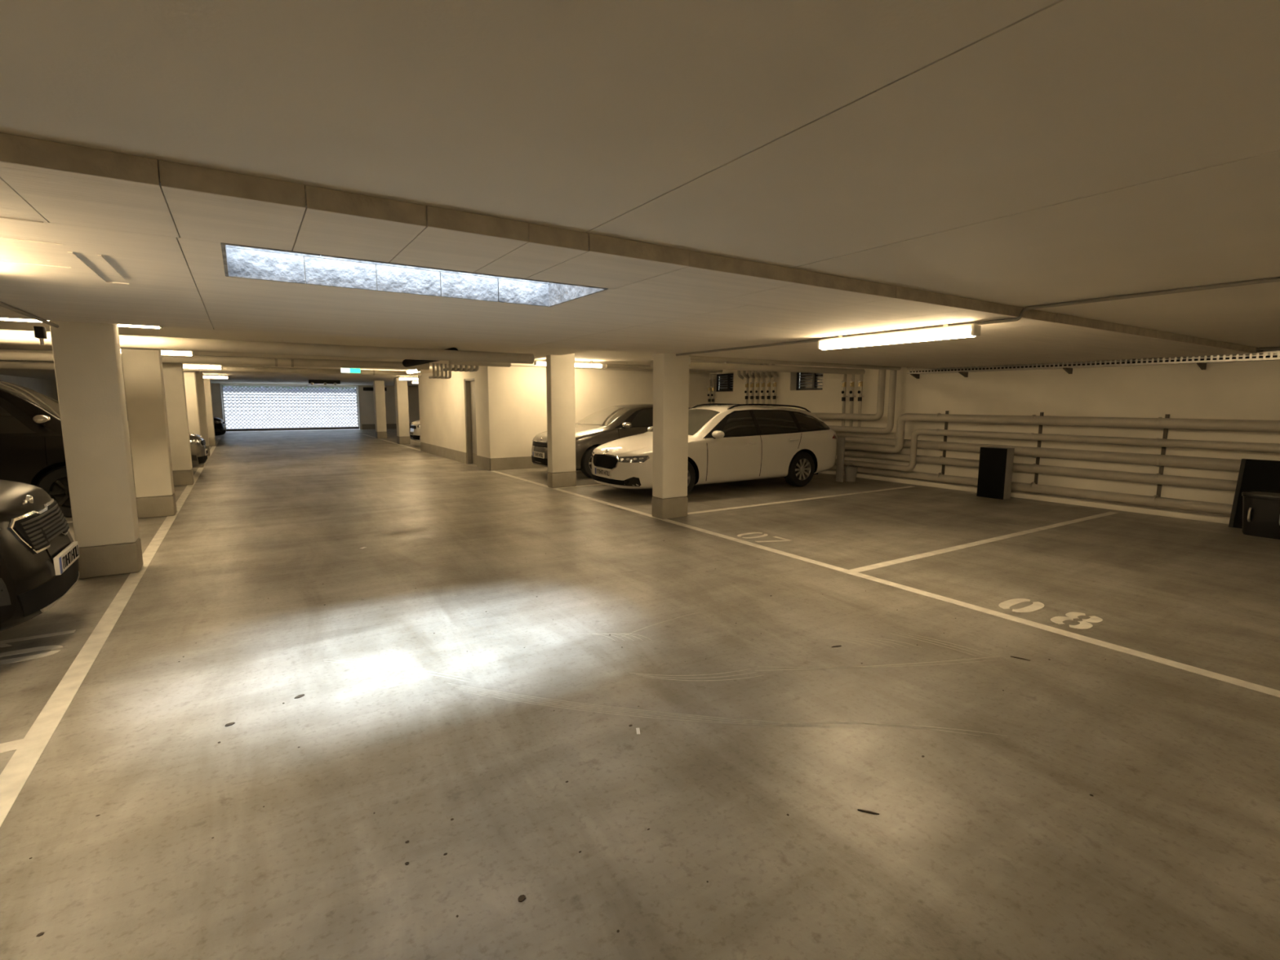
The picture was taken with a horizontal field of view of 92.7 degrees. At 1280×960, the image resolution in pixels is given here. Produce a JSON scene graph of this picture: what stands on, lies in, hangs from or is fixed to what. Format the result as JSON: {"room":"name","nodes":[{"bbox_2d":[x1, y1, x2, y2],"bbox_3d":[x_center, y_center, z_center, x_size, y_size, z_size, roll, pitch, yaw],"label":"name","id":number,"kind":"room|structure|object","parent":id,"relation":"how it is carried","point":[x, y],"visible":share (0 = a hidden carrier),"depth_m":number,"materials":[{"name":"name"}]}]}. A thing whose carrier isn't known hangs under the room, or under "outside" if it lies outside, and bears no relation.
{"room":"parking garage","nodes":[
{"label":"parking garage","id":0,"kind":"room"},
{"bbox_2d":[0,351,53,361],"bbox_3d":[-8.392,-1.273,5.891,5.020,0.100,0.100,-5,9,-33],"label":"insulated pipe","id":1,"kind":"object","parent":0,"point":[4,355],"visible":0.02,"depth_m":6.83,"materials":[{"name":"white plastic"}]},
{"bbox_2d":[0,374,57,400],"bbox_3d":[-13.279,-0.900,8.339,0.200,2.600,41.500,-5,9,-33],"label":"wall","id":2,"kind":"structure","parent":0,"point":[48,388],"depth_m":23.17,"materials":[{"name":"white paint"}]},
{"bbox_2d":[0,360,122,369],"bbox_3d":[-10.397,-1.702,8.851,4.900,0.120,0.120,-5,9,-33],"label":"insulated pipe","id":3,"kind":"object","parent":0,"point":[3,364],"visible":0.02,"depth_m":9.40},
{"bbox_2d":[56,382,419,429],"bbox_3d":[-17.308,-3.762,30.417,17.600,2.600,0.330,-5,9,-33],"label":"wall","id":4,"kind":"structure","parent":0,"point":[366,392],"depth_m":32.26,"materials":[{"name":"grey paint"}]},
{"bbox_2d":[220,384,349,390],"bbox_3d":[-17.413,-4.682,30.559,6.152,0.304,0.164,-5,9,-33],"label":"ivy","id":5,"kind":"object","parent":4,"relation":"hanging from","point":[220,384],"visible":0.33,"depth_m":30.52,"materials":[{"name":"green plant"}]},
{"bbox_2d":[219,384,360,431],"bbox_3d":[-17.205,-3.577,30.353,5.980,2.250,0.170,-5,9,-33],"label":"gate","id":6,"kind":"object","parent":4,"relation":"attached to","point":[221,386],"visible":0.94,"depth_m":30.35,"materials":[{"name":"metal"}]},
{"bbox_2d":[363,386,386,391],"bbox_3d":[-14.012,-4.804,32.249,1.150,0.180,0.031,-5,9,-33],"label":"air vent","id":7,"kind":"object","parent":4,"relation":"in","point":[365,388],"depth_m":32.09,"materials":[{"name":"plastic"}]},
{"bbox_2d":[222,386,355,392],"bbox_3d":[-32.285,-7.993,54.913,12.600,1.620,0.350,-5,9,-33],"label":"wall","id":8,"kind":"structure","parent":0,"point":[229,387],"depth_m":54.94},
{"bbox_2d":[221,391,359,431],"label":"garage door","id":9,"kind":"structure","parent":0,"point":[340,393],"depth_m":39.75,"materials":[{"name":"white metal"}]},
{"bbox_2d":[0,320,594,386],"bbox_3d":[-9.620,-3.343,18.389,17.500,0.300,28.800,-5,9,-33],"label":"ceiling","id":10,"kind":"structure","parent":0,"point":[234,377],"depth_m":9.41,"materials":[{"name":"white paint"}]},
{"bbox_2d":[0,317,41,322],"bbox_3d":[-5.422,-1.444,5.320,0.255,0.095,0.216,-5,9,-33],"label":"lamp","id":11,"kind":"object","parent":10,"relation":"attached to","point":[37,321],"depth_m":5.37,"materials":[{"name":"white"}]},
{"bbox_2d":[120,348,194,355],"bbox_3d":[-7.288,-1.871,8.718,1.476,0.130,0.100,-5,9,-33],"label":"lamp","id":12,"kind":"object","parent":10,"relation":"attached to","point":[163,352],"visible":0.17,"depth_m":8.98,"materials":[{"name":"white plastic"}]},
{"bbox_2d":[182,363,222,368],"bbox_3d":[-9.564,-2.388,12.666,1.476,0.130,0.100,-5,9,-33],"label":"lamp","id":13,"kind":"object","parent":10,"relation":"attached to","point":[184,365],"visible":0.41,"depth_m":12.85,"materials":[{"name":"white plastic"}]},
{"bbox_2d":[182,365,221,368],"bbox_3d":[-9.564,-2.352,12.671,1.420,0.057,0.100,-5,9,-33],"label":"diffuser","id":14,"kind":"object","parent":13,"relation":"attached to","point":[184,366],"depth_m":12.86,"materials":[{"name":"white plastic"}]},
{"bbox_2d":[0,360,422,376],"bbox_3d":[-9.995,-2.413,13.103,10.250,0.145,0.130,-5,9,-33],"label":"insulated pipe","id":15,"kind":"object","parent":10,"relation":"hanging from","point":[237,369],"visible":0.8,"depth_m":14.31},
{"bbox_2d":[0,348,429,369],"bbox_3d":[-8.247,-1.960,9.738,9.500,0.170,0.151,-5,9,-33],"label":"insulated pipe","id":16,"kind":"object","parent":10,"relation":"hanging from","point":[201,359],"visible":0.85,"depth_m":10.84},
{"bbox_2d":[203,373,228,378],"bbox_3d":[-13.364,-3.153,18.495,1.476,0.130,0.100,-5,9,-33],"label":"lamp","id":17,"kind":"object","parent":10,"relation":"attached to","point":[218,376],"visible":0.46,"depth_m":18.70,"materials":[{"name":"white plastic"}]},
{"bbox_2d":[203,376,227,378],"bbox_3d":[-13.364,-3.117,18.500,1.420,0.057,0.100,-5,9,-33],"label":"diffuser","id":18,"kind":"object","parent":17,"relation":"attached to","point":[210,377],"depth_m":18.70,"materials":[{"name":"white plastic"}]},
{"bbox_2d":[0,328,534,364],"bbox_3d":[-5.558,-1.341,5.808,9.700,0.151,0.136,-5,9,-33],"label":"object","id":19,"kind":"object","parent":10,"relation":"hanging from","point":[16,337],"visible":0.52,"depth_m":6.77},
{"bbox_2d":[306,379,340,386],"bbox_3d":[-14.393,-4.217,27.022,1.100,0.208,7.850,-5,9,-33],"label":"motor","id":20,"kind":"object","parent":10,"relation":"attached to","point":[312,382],"visible":1,"depth_m":23.77,"materials":[{"name":"metal"}]},
{"bbox_2d":[340,367,360,373],"bbox_3d":[-6.930,-2.626,14.601,0.440,0.135,0.086,-5,9,-33],"label":"exit sign","id":21,"kind":"object","parent":10,"relation":"hanging from","point":[349,370],"visible":0.98,"depth_m":14.57,"materials":[{"name":"white plastic"}]},
{"bbox_2d":[397,376,417,380],"bbox_3d":[-7.076,-3.301,19.812,1.476,0.130,0.100,-5,9,-33],"label":"lamp","id":22,"kind":"object","parent":10,"relation":"attached to","point":[405,378],"visible":0.52,"depth_m":19.55,"materials":[{"name":"white plastic"}]},
{"bbox_2d":[399,377,417,380],"bbox_3d":[-7.076,-3.265,19.817,1.420,0.057,0.100,-5,9,-33],"label":"diffuser","id":23,"kind":"object","parent":22,"relation":"attached to","point":[403,379],"depth_m":19.56,"materials":[{"name":"white plastic"}]},
{"bbox_2d":[406,368,421,373],"bbox_3d":[-5.351,-2.600,14.424,0.100,0.130,1.056,-5,9,-33],"label":"lamp","id":24,"kind":"object","parent":10,"relation":"attached to","point":[410,371],"visible":0.73,"depth_m":14.38,"materials":[{"name":"white plastic"}]},
{"bbox_2d":[402,347,457,367],"bbox_3d":[-3.589,-2.048,10.289,0.150,0.150,3.120,-5,9,-33],"label":"insulated pipe","id":25,"kind":"object","parent":10,"relation":"hanging from","point":[406,362],"visible":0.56,"depth_m":10.73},
{"bbox_2d":[428,363,451,378],"bbox_3d":[-4.319,-2.346,13.163,0.392,0.305,0.376,-5,9,-33],"label":"bundle","id":26,"kind":"object","parent":10,"relation":"attached to","point":[433,376],"visible":0.96,"depth_m":13.02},
{"bbox_2d":[443,364,478,372],"bbox_3d":[-2.902,-1.917,9.880,0.477,0.305,0.376,-5,9,-33],"label":"bundle","id":27,"kind":"object","parent":10,"relation":"attached to","point":[450,368],"visible":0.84,"depth_m":9.80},
{"bbox_2d":[448,360,511,367],"bbox_3d":[-2.546,-1.898,9.740,0.971,0.155,0.150,-5,9,-33],"label":"insulated pipe","id":28,"kind":"object","parent":10,"relation":"hanging from","point":[451,362],"visible":0.42,"depth_m":9.69,"materials":[{"name":"white plastic"}]},
{"bbox_2d":[417,360,715,471],"bbox_3d":[-2.338,-1.938,17.387,6.136,2.420,6.480,-5,9,-33],"label":"wall","id":29,"kind":"structure","parent":0,"point":[511,402],"depth_m":14.37,"materials":[{"name":"grey paint"}]},
{"bbox_2d":[464,377,476,464],"bbox_3d":[-3.894,-1.361,14.396,0.170,2.030,0.800,-5,9,-33],"label":"door","id":30,"kind":"structure","parent":29,"relation":"in","point":[469,383],"depth_m":14.62,"materials":[{"name":"grey metal"}]},
{"bbox_2d":[533,358,546,365],"bbox_3d":[-2.104,-2.457,12.716,0.258,0.142,0.100,-5,9,-33],"label":"lamp","id":31,"kind":"object","parent":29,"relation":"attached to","point":[536,362],"depth_m":12.70,"materials":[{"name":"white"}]},
{"bbox_2d":[0,132,1263,368],"bbox_3d":[-0.656,-1.446,4.649,17.500,0.485,4.254,-5,9,-33],"label":"ceiling","id":32,"kind":"structure","parent":0,"point":[87,234],"depth_m":3.23,"materials":[{"name":"concrete"}]},
{"bbox_2d":[0,301,58,328],"bbox_3d":[-3.492,-0.997,3.057,0.028,0.028,4.500,-5,9,-33],"label":"cable conduit","id":33,"kind":"object","parent":32,"relation":"attached to","point":[2,304],"visible":1,"depth_m":4.22,"materials":[{"name":"grey metal"}]},
{"bbox_2d":[117,324,163,328],"bbox_3d":[-4.726,-1.499,5.766,0.349,0.095,0.215,-5,9,-33],"label":"lamp","id":34,"kind":"object","parent":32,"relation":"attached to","point":[118,325],"depth_m":5.82,"materials":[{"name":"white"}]},
{"bbox_2d":[220,242,608,306],"bbox_3d":[-1.094,-1.272,3.089,1.720,0.534,0.750,-5,9,-33],"label":"skylight","id":35,"kind":"object","parent":32,"relation":"attached to","point":[242,263],"visible":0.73,"depth_m":3.33,"materials":[{"name":"glass"}]},
{"bbox_2d":[817,323,981,350],"bbox_3d":[2.107,-1.204,5.142,0.100,0.113,1.476,-5,9,-33],"label":"lamp","id":36,"kind":"object","parent":32,"relation":"attached to","point":[947,331],"visible":1,"depth_m":4.99,"materials":[{"name":"white plastic"}]},
{"bbox_2d":[675,276,1279,355],"bbox_3d":[3.285,-1.056,3.420,0.040,0.094,10.360,-5,9,-33],"label":"cable conduit","id":37,"kind":"object","parent":32,"relation":"attached to","point":[1277,278],"visible":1,"depth_m":4.00,"materials":[{"name":"grey metal"}]},
{"bbox_2d":[906,346,1279,368],"bbox_3d":[8.137,-1.429,6.257,0.036,0.036,11.900,-5,9,-33],"label":"cable conduit","id":38,"kind":"object","parent":32,"relation":"attached to","point":[1268,348],"visible":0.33,"depth_m":7.26,"materials":[{"name":"grey metal"}]},
{"bbox_2d":[0,428,1279,959],"bbox_3d":[-6.046,-0.069,13.223,17.500,0.252,42.000,-5,9,-33],"label":"floor","id":39,"kind":"structure","parent":0,"point":[477,679],"depth_m":2.89,"materials":[{"name":"concrete"}]},
{"bbox_2d":[0,479,79,631],"bbox_3d":[-5.601,0.329,2.721,4.500,1.648,2.193,-5,9,-33],"label":"car","id":40,"kind":"object","parent":39,"relation":"on","point":[39,555],"visible":1,"depth_m":3.61,"materials":[{"name":"black paint"}]},
{"bbox_2d":[8,498,69,553],"bbox_3d":[-3.791,0.282,3.894,0.107,0.223,1.000,-5,9,-33],"label":"grille","id":41,"kind":"object","parent":40,"relation":"attached to","point":[38,527],"depth_m":3.70,"materials":[{"name":"silver metal"}]},
{"bbox_2d":[0,380,135,517],"bbox_3d":[-9.088,-0.440,7.708,4.858,1.873,2.152,-5,9,-33],"label":"car","id":42,"kind":"object","parent":39,"relation":"on","point":[32,451],"visible":0.27,"depth_m":7.63,"materials":[{"name":"grey paint"}]},
{"bbox_2d":[31,414,51,425],"bbox_3d":[-7.452,-0.740,7.609,0.160,0.152,0.276,-5,9,-33],"label":"mirror","id":43,"kind":"object","parent":42,"relation":"attached to","point":[37,420],"depth_m":7.54,"materials":[{"name":"silver metal"}]},
{"bbox_2d":[48,320,142,578],"bbox_3d":[-4.672,-0.322,5.258,0.408,2.300,0.268,-5,9,-33],"label":"pillar","id":44,"kind":"structure","parent":39,"relation":"on","point":[86,356],"depth_m":5.16,"materials":[{"name":"grey paint"}]},
{"bbox_2d":[33,325,47,345],"bbox_3d":[-4.764,-1.146,4.850,0.055,0.140,0.100,-5,9,-33],"label":"junction box","id":45,"kind":"object","parent":44,"relation":"attached to","point":[40,332],"visible":1,"depth_m":4.81,"materials":[{"name":"plastic"}]},
{"bbox_2d":[120,348,176,518],"bbox_3d":[-6.362,-0.669,7.906,0.388,2.300,0.268,-5,9,-33],"label":"pillar","id":46,"kind":"structure","parent":39,"relation":"on","point":[142,369],"depth_m":7.81,"materials":[{"name":"grey paint"}]},
{"bbox_2d":[128,426,207,466],"bbox_3d":[-10.728,-0.718,11.407,4.266,1.468,2.131,-5,9,-33],"label":"hatchback car","id":47,"kind":"object","parent":39,"relation":"on","point":[197,446],"visible":0.19,"depth_m":12.07,"materials":[{"name":"grey paint"}]},
{"bbox_2d":[200,439,205,446],"bbox_3d":[-8.979,-0.779,12.538,0.067,0.115,0.840,-5,9,-33],"label":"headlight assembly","id":48,"kind":"object","parent":47,"relation":"attached to","point":[202,442],"depth_m":12.29,"materials":[{"name":"silver metal"}]},
{"bbox_2d":[125,402,226,435],"bbox_3d":[-17.608,-2.123,22.108,4.266,1.468,2.131,-5,9,-33],"label":"hatchback car","id":49,"kind":"object","parent":39,"relation":"on","point":[219,424],"visible":0.15,"depth_m":22.64,"materials":[{"name":"black paint"}]},
{"bbox_2d":[162,362,194,485],"bbox_3d":[-8.265,-1.054,10.842,0.368,2.300,0.268,-5,9,-33],"label":"pillar","id":50,"kind":"structure","parent":39,"relation":"on","point":[173,373],"depth_m":10.77,"materials":[{"name":"grey paint"}]},
{"bbox_2d":[183,370,204,467],"bbox_3d":[-10.110,-1.426,13.674,0.368,2.300,0.268,-5,9,-33],"label":"pillar","id":51,"kind":"structure","parent":39,"relation":"on","point":[189,376],"depth_m":13.58,"materials":[{"name":"grey paint"}]},
{"bbox_2d":[195,370,210,456],"bbox_3d":[-11.956,-1.798,16.505,0.368,2.300,0.268,-5,9,-33],"label":"pillar","id":52,"kind":"structure","parent":39,"relation":"on","point":[199,375],"depth_m":16.44,"materials":[{"name":"grey paint"}]},
{"bbox_2d":[203,377,216,446],"bbox_3d":[-14.328,-2.275,20.144,0.368,2.300,0.408,-5,9,-33],"label":"pillar","id":53,"kind":"structure","parent":39,"relation":"on","point":[207,389],"depth_m":20.04,"materials":[{"name":"grey paint"}]},
{"bbox_2d":[224,722,235,726],"bbox_3d":[-1.934,1.152,2.878,0.039,0.004,0.024,-5,9,-33],"label":"leaf litter","id":54,"kind":"object","parent":39,"relation":"on","point":[230,723],"visible":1,"depth_m":2.87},
{"bbox_2d":[293,693,304,698],"bbox_3d":[-1.758,1.118,3.151,0.025,0.004,0.050,4,8,24],"label":"leaf litter","id":55,"kind":"object","parent":39,"relation":"on","point":[302,695],"visible":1,"depth_m":3.15,"materials":[{"name":"beige plant"}]},
{"bbox_2d":[373,380,386,438],"bbox_3d":[-10.451,-2.826,24.520,0.368,2.300,0.408,-5,9,-33],"label":"pillar","id":56,"kind":"structure","parent":39,"relation":"on","point":[378,385],"depth_m":24.36,"materials":[{"name":"grey paint"}]},
{"bbox_2d":[394,377,410,444],"bbox_3d":[-8.338,-2.415,21.388,0.368,2.300,0.408,-5,9,-33],"label":"pillar","id":57,"kind":"structure","parent":39,"relation":"on","point":[401,389],"depth_m":21.23,"materials":[{"name":"grey paint"}]},
{"bbox_2d":[409,419,420,441],"bbox_3d":[-5.743,-1.966,21.217,4.266,1.468,2.131,-5,9,-33],"label":"hatchback car","id":58,"kind":"object","parent":39,"relation":"on","point":[415,431],"visible":0.12,"depth_m":19.86,"materials":[{"name":"white paint"}]},
{"bbox_2d":[409,424,416,429],"bbox_3d":[-7.492,-1.750,20.105,0.067,0.115,0.840,-5,9,-33],"label":"grille","id":59,"kind":"object","parent":58,"relation":"attached to","point":[412,426],"depth_m":19.98,"materials":[{"name":"silver metal"}]},
{"bbox_2d":[517,894,525,902],"bbox_3d":[-0.364,1.287,1.877,0.020,0.004,0.026,6,9,37],"label":"leaf litter","id":60,"kind":"object","parent":39,"relation":"on","point":[522,897],"visible":1,"depth_m":1.88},
{"bbox_2d":[546,353,576,488],"bbox_3d":[-1.388,-1.069,10.748,0.478,2.400,0.208,-5,9,-33],"label":"pillar","id":61,"kind":"structure","parent":39,"relation":"on","point":[560,369],"depth_m":10.65,"materials":[{"name":"grey paint"}]},
{"bbox_2d":[531,403,690,477],"bbox_3d":[-0.253,-0.931,13.343,4.266,1.468,2.131,-5,9,-33],"label":"hatchback car","id":62,"kind":"object","parent":39,"relation":"on","point":[605,425],"visible":0.41,"depth_m":12.29,"materials":[{"name":"grey paint"}]},
{"bbox_2d":[532,440,547,448],"bbox_3d":[-2.002,-0.715,12.231,0.067,0.115,0.840,-5,9,-33],"label":"grille","id":63,"kind":"object","parent":62,"relation":"attached to","point":[536,444],"depth_m":12.18,"materials":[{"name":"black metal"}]},
{"bbox_2d":[622,422,631,428],"bbox_3d":[-0.284,-1.084,12.189,0.160,0.152,0.276,-5,9,-33],"label":"mirror","id":64,"kind":"object","parent":62,"relation":"attached to","point":[624,424],"depth_m":12.10,"materials":[{"name":"silver metal"}]},
{"bbox_2d":[635,728,639,734],"bbox_3d":[-0.009,1.166,2.833,0.016,0.002,0.052,0,7,-4],"label":"paper scrap","id":65,"kind":"object","parent":39,"relation":"on","point":[637,730],"visible":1,"depth_m":2.83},
{"bbox_2d":[652,353,688,519],"bbox_3d":[0.400,-0.704,7.968,0.418,2.400,0.258,-5,9,-33],"label":"pillar","id":66,"kind":"structure","parent":39,"relation":"on","point":[670,371],"depth_m":7.87,"materials":[{"name":"grey paint"}]},
{"bbox_2d":[591,403,836,494],"bbox_3d":[1.399,-0.629,10.988,4.705,1.483,2.159,-4,9,-31],"label":"estate car","id":67,"kind":"object","parent":39,"relation":"on","point":[727,442],"visible":0.91,"depth_m":10.25,"materials":[{"name":"white paint"}]},
{"bbox_2d":[592,453,618,470],"bbox_3d":[-0.572,-0.309,9.817,0.076,0.247,0.880,-4,9,-31],"label":"grille","id":68,"kind":"object","parent":67,"relation":"attached to","point":[601,461],"depth_m":9.72,"materials":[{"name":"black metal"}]},
{"bbox_2d":[711,430,724,439],"bbox_3d":[1.226,-0.715,9.758,0.161,0.152,0.276,-5,9,-33],"label":"mirror","id":69,"kind":"object","parent":67,"relation":"attached to","point":[716,434],"depth_m":9.68,"materials":[{"name":"white paint"}]},
{"bbox_2d":[835,436,844,482],"bbox_3d":[3.839,-0.395,11.685,0.050,0.860,0.140,-5,9,-33],"label":"board","id":70,"kind":"object","parent":39,"relation":"on","point":[841,440],"visible":1,"depth_m":11.66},
{"bbox_2d":[844,462,857,481],"bbox_3d":[4.073,-0.157,11.785,0.252,0.364,0.252,-5,9,-33],"label":"bucket","id":71,"kind":"object","parent":39,"relation":"on","point":[851,473],"visible":1,"depth_m":11.71,"materials":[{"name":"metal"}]},
{"bbox_2d":[857,808,879,814],"bbox_3d":[0.853,1.240,2.278,0.076,0.004,0.009,2,8,15],"label":"leaf litter","id":72,"kind":"object","parent":39,"relation":"on","point":[860,810],"visible":1,"depth_m":2.28,"materials":[{"name":"brown plant"}]},
{"bbox_2d":[976,446,1014,499],"bbox_3d":[5.699,-0.118,9.788,0.225,0.810,0.420,-5,9,-33],"label":"storage box","id":73,"kind":"object","parent":39,"relation":"on","point":[995,464],"visible":1,"depth_m":9.68,"materials":[{"name":"black plastic"}]},
{"bbox_2d":[1010,656,1029,660],"bbox_3d":[2.276,1.067,3.650,0.103,0.004,0.014,5,9,32],"label":"leaf litter","id":74,"kind":"object","parent":39,"relation":"on","point":[1011,656],"visible":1,"depth_m":3.65,"materials":[{"name":"brown plant"}]},
{"bbox_2d":[1228,458,1279,528],"bbox_3d":[7.679,0.217,7.121,0.218,0.840,1.075,-5,9,-33],"label":"leaning board","id":75,"kind":"object","parent":39,"relation":"on","point":[1254,474],"visible":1,"depth_m":7.46,"materials":[{"name":"plastic"}]},
{"bbox_2d":[1241,488,1279,539],"bbox_3d":[7.285,0.392,7.010,0.452,0.520,0.550,-5,9,-33],"label":"plastic bin","id":76,"kind":"object","parent":39,"relation":"on","point":[1260,508],"visible":1,"depth_m":6.97,"materials":[{"name":"plastic"}]},
{"bbox_2d":[0,0,1279,347],"bbox_3d":[2.924,-0.763,-0.848,17.500,0.410,8.980,-5,9,-33],"label":"ceiling","id":77,"kind":"structure","parent":0,"point":[1023,153],"depth_m":1.45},
{"bbox_2d":[534,350,769,365],"bbox_3d":[1.213,-2.549,12.134,6.150,0.200,6.450,-5,9,-33],"label":"ceiling","id":78,"kind":"structure","parent":0,"point":[596,356],"depth_m":12.74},
{"bbox_2d":[574,360,603,368],"bbox_3d":[-1.135,-2.529,13.339,0.684,0.134,0.100,-5,9,-33],"label":"lamp","id":79,"kind":"object","parent":78,"relation":"attached to","point":[590,364],"depth_m":13.31,"materials":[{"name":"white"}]},
{"bbox_2d":[535,362,601,368],"bbox_3d":[-1.514,-2.465,13.100,1.540,0.057,0.100,-5,9,-33],"label":"diffuser","id":80,"kind":"object","parent":79,"relation":"attached to","point":[576,364],"depth_m":13.25,"materials":[{"name":"white plastic"}]},
{"bbox_2d":[604,363,722,372],"bbox_3d":[0.649,-2.678,14.482,3.350,0.150,0.100,-5,9,-33],"label":"insulated pipe","id":81,"kind":"object","parent":78,"relation":"attached to","point":[606,365],"visible":0.6,"depth_m":14.00,"materials":[{"name":"metal"}]},
{"bbox_2d":[649,360,865,374],"bbox_3d":[2.131,-1.958,9.922,4.670,0.400,0.100,-5,9,-33],"label":"insulated pipe","id":82,"kind":"object","parent":78,"relation":"hanging from","point":[712,366],"visible":0.66,"depth_m":9.89,"materials":[{"name":"metal"}]},
{"bbox_2d":[688,355,901,370],"bbox_3d":[2.557,-1.995,9.811,5.270,0.295,0.100,-5,9,-33],"label":"insulated pipe","id":83,"kind":"object","parent":78,"relation":"hanging from","point":[692,357],"visible":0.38,"depth_m":9.65,"materials":[{"name":"metal"}]},
{"bbox_2d":[813,368,885,420],"bbox_3d":[3.259,-2.038,13.851,0.128,1.239,5.224,-5,9,-33],"label":"insulated pipe","id":84,"kind":"object","parent":78,"relation":"hanging from","point":[882,374],"visible":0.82,"depth_m":11.85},
{"bbox_2d":[827,369,897,434],"bbox_3d":[3.323,-1.901,13.769,0.120,1.490,5.460,-5,9,-33],"label":"insulated pipe","id":85,"kind":"object","parent":78,"relation":"hanging from","point":[892,385],"visible":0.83,"depth_m":11.58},
{"bbox_2d":[709,350,1279,516],"bbox_3d":[1.293,-2.055,17.686,0.300,2.600,41.500,-5,9,-33],"label":"wall","id":86,"kind":"structure","parent":0,"point":[1236,390],"depth_m":9.24,"materials":[{"name":"white paint"}]},
{"bbox_2d":[706,379,716,405],"bbox_3d":[1.910,-2.121,16.260,0.189,1.100,0.233,-5,9,-33],"label":"pipes","id":87,"kind":"object","parent":86,"relation":"attached to","point":[709,387],"visible":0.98,"depth_m":16.20,"materials":[{"name":"gold metal"}]},
{"bbox_2d":[716,373,733,391],"bbox_3d":[2.629,-2.606,16.323,0.750,1.150,1.500,-5,9,-33],"label":"window","id":88,"kind":"structure","parent":86,"relation":"in","point":[724,381],"depth_m":16.27,"materials":[{"name":"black glass"}]},
{"bbox_2d":[737,363,777,406],"bbox_3d":[2.842,-2.065,14.678,0.335,1.400,1.282,-5,9,-33],"label":"pipes","id":89,"kind":"object","parent":86,"relation":"attached to","point":[774,373],"visible":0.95,"depth_m":14.62,"materials":[{"name":"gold metal"}]},
{"bbox_2d":[795,372,822,390],"bbox_3d":[4.193,-2.291,13.925,0.750,1.150,1.540,-5,9,-33],"label":"window","id":90,"kind":"structure","parent":86,"relation":"in","point":[805,381],"depth_m":13.85,"materials":[{"name":"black glass"}]},
{"bbox_2d":[841,373,863,426],"bbox_3d":[4.350,-1.659,12.513,0.189,1.160,0.483,-5,9,-33],"label":"pipes","id":91,"kind":"object","parent":86,"relation":"attached to","point":[852,381],"visible":0.94,"depth_m":12.47,"materials":[{"name":"gold metal"}]},
{"bbox_2d":[935,410,948,478],"bbox_3d":[5.368,-0.607,10.919,0.339,1.252,0.040,-5,9,-33],"label":"support","id":92,"kind":"object","parent":86,"relation":"attached to","point":[946,411],"visible":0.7,"depth_m":10.96,"materials":[{"name":"metal"}]},
{"bbox_2d":[835,449,1237,491],"bbox_3d":[6.612,-0.110,9.159,0.138,0.168,17.100,-5,9,-33],"label":"insulated pipe","id":93,"kind":"object","parent":92,"relation":"attached to","point":[1171,480],"visible":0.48,"depth_m":9.11,"materials":[{"name":"grey metal"}]},
{"bbox_2d":[835,428,1279,471],"bbox_3d":[6.479,-0.260,9.052,0.108,0.813,17.100,-5,9,-33],"label":"insulated pipe","id":94,"kind":"object","parent":92,"relation":"attached to","point":[1197,444],"visible":0.91,"depth_m":8.98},
{"bbox_2d":[836,413,1279,453],"bbox_3d":[6.480,-0.559,9.014,0.140,0.777,17.100,-5,9,-33],"label":"insulated pipe","id":95,"kind":"object","parent":92,"relation":"attached to","point":[1256,425],"visible":0.94,"depth_m":8.94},
{"bbox_2d":[820,469,1230,524],"bbox_3d":[1.070,-0.785,17.707,0.220,0.075,41.500,-5,9,-33],"label":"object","id":96,"kind":"structure","parent":86,"relation":"attached to","point":[1095,504],"depth_m":9.16,"materials":[{"name":"grey metal"}]},
{"bbox_2d":[829,463,1232,515],"bbox_3d":[6.611,0.198,9.199,0.136,0.186,17.100,-5,9,-33],"label":"insulated pipe","id":97,"kind":"object","parent":86,"relation":"attached to","point":[1193,505],"visible":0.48,"depth_m":9.13,"materials":[{"name":"grey metal"}]},
{"bbox_2d":[1029,412,1044,488],"bbox_3d":[6.212,-0.437,9.624,0.339,1.252,0.040,-5,9,-33],"label":"support","id":98,"kind":"object","parent":86,"relation":"attached to","point":[1040,428],"visible":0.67,"depth_m":9.67,"materials":[{"name":"metal"}]},
{"bbox_2d":[836,435,1241,471],"bbox_3d":[6.613,-0.373,9.125,0.154,0.174,17.100,-5,9,-33],"label":"insulated pipe","id":99,"kind":"object","parent":86,"relation":"attached to","point":[1192,462],"visible":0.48,"depth_m":9.06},
{"bbox_2d":[906,351,1279,378],"bbox_3d":[8.410,-1.298,6.164,0.260,0.185,12.420,-5,9,-33],"label":"cable tray","id":100,"kind":"object","parent":86,"relation":"attached to","point":[1202,362],"visible":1,"depth_m":8.67,"materials":[{"name":"metal"}]},
{"bbox_2d":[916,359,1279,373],"bbox_3d":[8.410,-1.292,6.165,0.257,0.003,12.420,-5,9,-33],"label":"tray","id":101,"kind":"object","parent":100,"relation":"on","point":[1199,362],"depth_m":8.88,"materials":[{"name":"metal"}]},
{"bbox_2d":[1152,413,1169,502],"bbox_3d":[7.064,-0.266,8.316,0.339,1.252,0.040,-5,9,-33],"label":"support","id":102,"kind":"object","parent":86,"relation":"attached to","point":[1166,415],"visible":0.59,"depth_m":8.36,"materials":[{"name":"metal"}]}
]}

